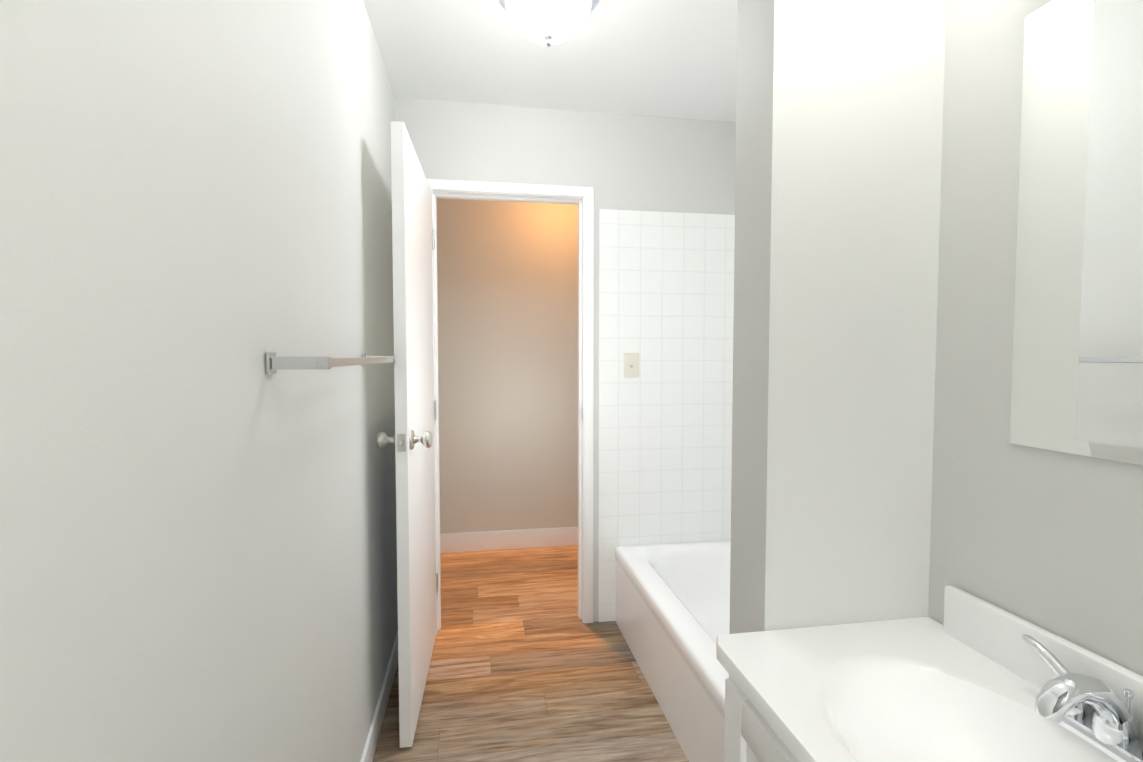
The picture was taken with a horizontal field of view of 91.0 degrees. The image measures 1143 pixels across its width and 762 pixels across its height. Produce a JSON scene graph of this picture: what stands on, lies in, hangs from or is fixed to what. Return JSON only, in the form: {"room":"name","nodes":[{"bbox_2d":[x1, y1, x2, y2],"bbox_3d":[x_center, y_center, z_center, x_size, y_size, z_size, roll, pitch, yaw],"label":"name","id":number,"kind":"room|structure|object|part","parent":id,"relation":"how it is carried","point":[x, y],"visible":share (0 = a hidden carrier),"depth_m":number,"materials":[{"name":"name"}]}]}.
{"room":"bathroom","nodes":[
{"label":"bathroom","id":0,"kind":"room"},
{"bbox_2d":[0,0,397,761],"bbox_3d":[-0.544,0.045,0.763,0.120,2.440,3.580,0,3,-10],"label":"wall","id":1,"kind":"structure","parent":0,"point":[198,548],"depth_m":0.70,"materials":[{"name":"paint"}]},
{"bbox_2d":[265,352,395,373],"bbox_3d":[-0.534,-0.049,1.362,0.098,0.038,0.843,0,3,-10],"label":"towel rail","id":2,"kind":"object","parent":1,"relation":"attached to","point":[274,363],"visible":0.98,"depth_m":0.96,"materials":[{"name":"white metal"}]},
{"bbox_2d":[360,631,397,761],"bbox_3d":[-0.479,1.214,0.827,0.012,0.100,3.580,0,3,-10],"label":"baseboard","id":3,"kind":"structure","parent":1,"relation":"attached to","point":[368,753],"depth_m":1.96,"materials":[{"name":"white"}]},
{"bbox_2d":[437,198,577,533],"bbox_3d":[-0.238,-0.094,3.813,4.000,2.440,0.120,0,3,-10],"label":"wall","id":4,"kind":"structure","parent":0,"point":[507,278],"depth_m":3.72,"materials":[{"name":"paint"}]},
{"bbox_2d":[440,527,577,552],"bbox_3d":[-0.227,1.064,3.800,4.000,0.127,0.014,0,3,-10],"label":"baseboard","id":5,"kind":"structure","parent":4,"relation":"attached to","point":[502,540],"depth_m":3.76,"materials":[{"name":"white"}]},
{"bbox_2d":[373,545,688,761],"bbox_3d":[0.162,1.258,1.501,4.240,0.050,4.930,0,3,-10],"label":"floor","id":6,"kind":"structure","parent":0,"point":[527,664],"depth_m":2.24,"materials":[{"name":"brown wood"}]},
{"bbox_2d":[615,540,730,761],"bbox_3d":[0.718,1.022,2.000,0.755,0.375,1.630,0,3,-10],"label":"bathtub","id":7,"kind":"object","parent":6,"relation":"on","point":[673,611],"visible":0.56,"depth_m":2.19,"materials":[{"name":"white ceramic"}]},
{"bbox_2d":[716,585,1142,761],"bbox_3d":[0.471,0.803,0.653,0.423,0.936,0.637,0,3,-10],"label":"bathroom vanity","id":8,"kind":"object","parent":6,"relation":"on","point":[973,678],"visible":1,"depth_m":0.78,"materials":[{"name":"white ceramic"}]},
{"bbox_2d":[1021,634,1142,761],"bbox_3d":[0.595,0.381,0.646,0.132,0.093,0.222,0,3,-10],"label":"faucet","id":9,"kind":"object","parent":8,"relation":"on","point":[1083,696],"depth_m":0.66,"materials":[{"name":"silver metal"}]},
{"bbox_2d":[364,0,737,121],"bbox_3d":[0.162,-1.230,1.387,4.240,0.050,4.930,0,3,-10],"label":"ceiling","id":10,"kind":"structure","parent":0,"point":[670,58],"depth_m":2.15,"materials":[{"name":"paint"}]},
{"bbox_2d":[498,0,598,46],"bbox_3d":[-0.073,-1.136,1.763,0.330,0.170,0.330,0,3,-10],"label":"dome light","id":11,"kind":"object","parent":10,"relation":"attached to","point":[548,23],"visible":1,"depth_m":1.72,"materials":[{"name":"white glass"}]},
{"bbox_2d":[394,97,735,621],"bbox_3d":[-0.053,-0.044,2.720,4.000,2.440,0.120,0,3,-10],"label":"wall","id":12,"kind":"structure","parent":0,"point":[653,163],"depth_m":2.64,"materials":[{"name":"paint"}]},
{"bbox_2d":[427,179,593,634],"bbox_3d":[-0.294,0.133,2.682,0.788,2.089,0.134,0,3,-10],"label":"door frame","id":13,"kind":"structure","parent":12,"relation":"attached to","point":[588,373],"depth_m":2.66,"materials":[{"name":"white wood"}]},
{"bbox_2d":[376,121,437,747],"bbox_3d":[-0.606,0.180,2.177,0.180,2.018,0.769,0,3,-10],"label":"door","id":14,"kind":"structure","parent":13,"relation":"attached to","point":[414,363],"depth_m":1.90,"materials":[{"name":"white wood"}]},
{"bbox_2d":[397,434,405,451],"bbox_3d":[-0.544,0.198,1.795,0.025,0.056,0.009,0,3,-10],"label":"latch plate","id":15,"kind":"object","parent":14,"relation":"attached to","point":[401,441],"depth_m":1.80,"materials":[{"name":"silver metal"}]},
{"bbox_3d":[-0.553,0.195,1.860,0.180,0.066,0.068,0,3,-10],"label":"knob","id":16,"kind":"part","parent":14,"relation":"part of","materials":[{"name":"silver metal"}]},
{"bbox_3d":[-0.622,0.148,2.558,0.011,1.660,0.012,0,3,-10],"label":"door hinge","id":17,"kind":"part","parent":14,"relation":"part of","materials":[{"name":"silver metal"}]},
{"bbox_3d":[-0.294,-0.855,2.639,0.690,0.012,0.035,0,3,-10],"label":"top door stop trim","id":18,"kind":"part","parent":13,"relation":"part of","materials":[{"name":"white wood"}]},
{"bbox_3d":[-0.284,-0.885,2.575,0.698,0.045,0.012,0,3,-10],"label":"door casing trim","id":19,"kind":"part","parent":13,"relation":"part of","materials":[{"name":"white wood"}]},
{"bbox_3d":[-0.295,-0.872,2.641,0.730,0.020,0.124,0,3,-10],"label":"top door jamb trim","id":20,"kind":"part","parent":13,"relation":"part of","materials":[{"name":"white wood"}]},
{"bbox_2d":[598,209,734,621],"bbox_3d":[0.547,0.179,2.767,0.844,1.990,0.008,0,3,-10],"label":"wall tile","id":21,"kind":"structure","parent":12,"relation":"attached to","point":[666,296],"depth_m":2.74,"materials":[{"name":"white tile"}]},
{"bbox_2d":[624,353,638,377],"bbox_3d":[0.289,-0.076,2.701,0.075,0.118,0.010,0,3,-10],"label":"switch plate","id":22,"kind":"object","parent":21,"relation":"attached to","point":[631,364],"visible":1,"depth_m":2.70,"materials":[{"name":"beige plastic"}]},
{"bbox_2d":[729,0,945,677],"bbox_3d":[0.839,0.031,1.072,1.070,2.440,0.130,0,3,-10],"label":"wall","id":23,"kind":"structure","parent":0,"point":[839,116],"depth_m":0.94,"materials":[{"name":"paint"}]},
{"bbox_2d":[928,0,1142,675],"bbox_3d":[0.837,0.076,0.094,0.120,2.440,1.800,0,3,-10],"label":"wall","id":24,"kind":"structure","parent":0,"point":[1050,541],"depth_m":0.85,"materials":[{"name":"paint"}]},
{"bbox_2d":[1010,0,1142,464],"bbox_3d":[0.680,-0.205,0.621,0.006,0.612,0.394,0,3,-10],"label":"mirror","id":25,"kind":"object","parent":24,"relation":"attached to","point":[1077,376],"visible":1,"depth_m":0.73,"materials":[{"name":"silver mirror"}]}
]}

